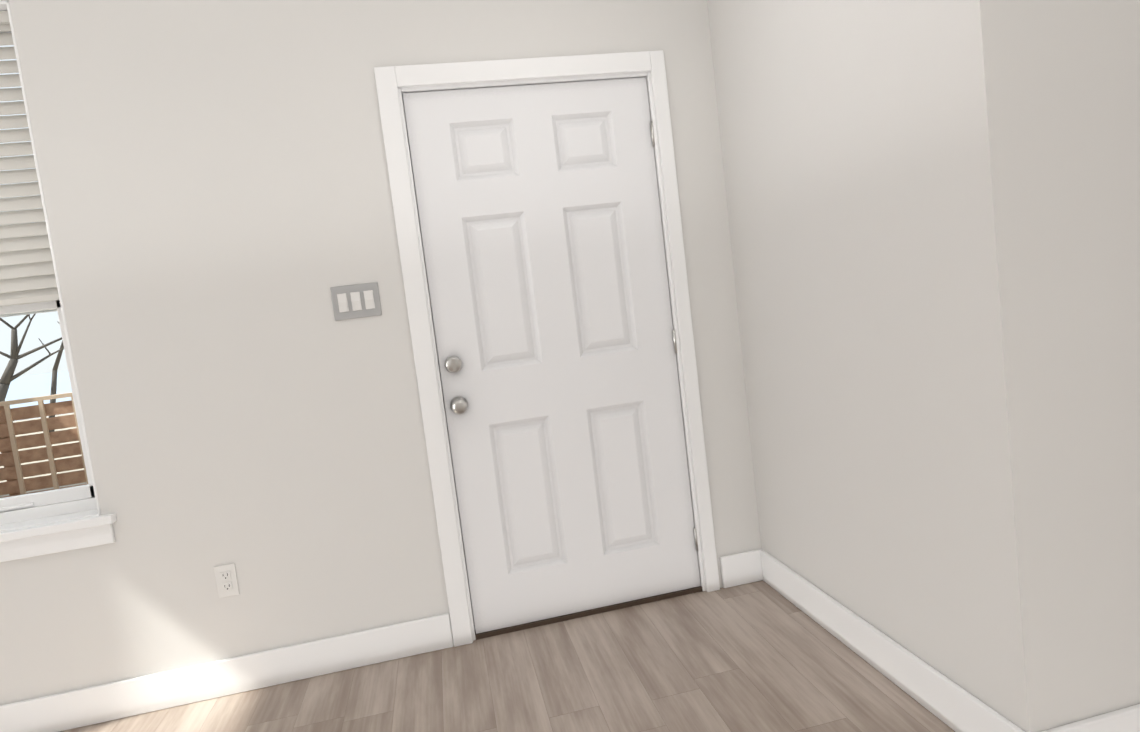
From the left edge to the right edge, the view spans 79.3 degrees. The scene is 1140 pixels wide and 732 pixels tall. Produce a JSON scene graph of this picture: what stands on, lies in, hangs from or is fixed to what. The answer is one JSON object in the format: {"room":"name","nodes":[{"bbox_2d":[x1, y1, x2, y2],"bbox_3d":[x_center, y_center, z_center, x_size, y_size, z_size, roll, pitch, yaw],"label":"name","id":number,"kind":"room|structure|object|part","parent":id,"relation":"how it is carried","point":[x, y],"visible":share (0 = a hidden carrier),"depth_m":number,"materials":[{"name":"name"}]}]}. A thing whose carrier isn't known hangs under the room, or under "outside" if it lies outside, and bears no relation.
{"room":"entryway","nodes":[
{"label":"entryway","id":0,"kind":"room"},
{"bbox_2d":[0,0,760,704],"bbox_3d":[-1.173,-0.218,2.491,3.704,2.772,0.180,-8,5,-11],"label":"wall","id":1,"kind":"structure","parent":0,"point":[214,174],"depth_m":2.42,"materials":[{"name":"white paint"}]},
{"bbox_2d":[0,1,116,561],"bbox_3d":[-2.120,-0.231,2.281,0.920,1.816,0.211,-8,5,-11],"label":"window","id":2,"kind":"structure","parent":1,"relation":"in","point":[51,521],"depth_m":2.35,"materials":[{"name":"white"}]},
{"bbox_2d":[0,11,59,306],"bbox_3d":[-2.168,-0.642,2.240,0.798,0.959,0.046,-8,5,-11],"label":"window blind","id":3,"kind":"object","parent":2,"relation":"attached to","point":[27,274],"depth_m":2.31,"materials":[{"name":"grey plastic"}]},
{"bbox_2d":[0,613,452,731],"bbox_3d":[-1.617,1.169,2.384,2.400,0.150,0.016,-8,5,-11],"label":"baseboard","id":4,"kind":"structure","parent":1,"relation":"attached to","point":[73,709],"depth_m":2.45,"materials":[{"name":"white wood"}]},
{"bbox_2d":[214,563,239,597],"bbox_3d":[-1.221,0.763,2.442,0.070,0.116,0.010,-8,5,-11],"label":"electrical outlet","id":5,"kind":"object","parent":1,"relation":"attached to","point":[226,580],"visible":1,"depth_m":2.44,"materials":[{"name":"white plastic"}]},
{"bbox_2d":[330,282,381,320],"bbox_3d":[-0.769,-0.233,2.471,0.165,0.121,0.014,-8,5,-11],"label":"light switch","id":6,"kind":"object","parent":1,"relation":"attached to","point":[355,301],"visible":1,"depth_m":2.47,"materials":[{"name":"grey"}]},
{"bbox_2d":[374,50,719,646],"bbox_3d":[-0.060,-0.077,2.711,1.081,2.153,0.198,-8,5,-11],"label":"door frame","id":7,"kind":"structure","parent":1,"relation":"attached to","point":[393,83],"depth_m":2.57,"materials":[{"name":"white wood"}]},
{"bbox_2d":[402,77,700,633],"bbox_3d":[-0.028,-0.041,2.633,0.930,2.045,0.116,-8,5,-11],"label":"door","id":8,"kind":"structure","parent":1,"relation":"in","point":[541,229],"depth_m":2.65,"materials":[{"name":"white wood"}]},
{"bbox_3d":[-0.419,0.073,2.541,0.066,0.220,0.074,-8,5,-11],"label":"door knob and deadbolt","id":9,"kind":"part","parent":8,"relation":"part of","materials":[{"name":"silver metal"}]},
{"bbox_3d":[0.417,-0.098,2.729,0.012,1.714,0.014,-8,5,-11],"label":"door hinges","id":10,"kind":"part","parent":8,"relation":"part of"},
{"bbox_2d":[720,549,762,587],"bbox_3d":[0.712,0.833,2.827,0.187,0.132,0.016,-8,5,-11],"label":"baseboard","id":11,"kind":"structure","parent":1,"relation":"attached to","point":[742,568],"depth_m":2.82,"materials":[{"name":"white wood"}]},
{"bbox_2d":[60,580,954,731],"bbox_3d":[0.093,1.382,-1.156,4.752,0.180,7.999,-8,5,-11],"label":"floor","id":12,"kind":"structure","parent":0,"point":[760,656],"depth_m":2.27,"materials":[{"name":"wood"}]},
{"bbox_2d":[475,586,702,639],"bbox_3d":[0.072,0.972,2.810,0.929,0.027,0.176,-8,5,-11],"label":"threshold","id":13,"kind":"object","parent":12,"relation":"on","point":[496,632],"visible":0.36,"depth_m":2.72,"materials":[{"name":"brown metal"}]},
{"bbox_2d":[707,0,1139,731],"bbox_3d":[1.178,-0.497,2.275,0.868,2.758,1.487,-8,5,-11],"label":"wall block","id":14,"kind":"object","parent":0,"point":[933,206],"visible":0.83,"depth_m":1.64,"materials":[{"name":"white paint"}]},
{"bbox_2d":[760,550,1024,731],"bbox_3d":[0.922,0.863,2.203,0.016,0.140,1.291,-8,5,-11],"label":"baseboard","id":15,"kind":"structure","parent":14,"relation":"attached to","point":[955,707],"depth_m":2.04,"materials":[{"name":"white wood"}]},
{"bbox_2d":[1041,704,1139,731],"bbox_3d":[1.385,0.857,1.627,0.704,0.136,0.016,-8,5,-11],"label":"baseboard","id":16,"kind":"structure","parent":14,"relation":"attached to","point":[1126,719],"depth_m":1.59,"materials":[{"name":"white wood"}]},
{"label":"outside","id":17,"kind":"structure","parent":0,"visible":0},
{"bbox_2d":[0,413,86,496],"bbox_3d":[-1.677,2.201,-3.114,80.000,1.216,60.000,-8,5,-11],"label":"ground","id":18,"kind":"structure","parent":17,"point":[47,459],"depth_m":12.59,"materials":[{"name":"beige plant"}]},
{"bbox_2d":[0,314,63,431],"bbox_3d":[-12.156,-0.219,15.311,3.805,4.088,0.700,-8,5,-11],"label":"tree","id":19,"kind":"object","parent":18,"relation":"on","point":[5,380],"depth_m":15.16,"materials":[{"name":"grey plant"}]},
{"bbox_2d":[0,392,87,497],"bbox_3d":[-3.868,0.805,7.107,6.600,1.422,1.110,-8,5,-11],"label":"fence","id":20,"kind":"object","parent":18,"relation":"on","point":[32,468],"depth_m":7.19,"materials":[{"name":"brown wood"}]},
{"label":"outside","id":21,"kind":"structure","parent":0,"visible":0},
{"bbox_2d":[5,371,71,420],"bbox_3d":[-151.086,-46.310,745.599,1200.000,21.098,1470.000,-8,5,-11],"label":"sea","id":22,"kind":"structure","parent":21,"point":[39,390],"depth_m":105.35,"materials":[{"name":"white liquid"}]}
]}

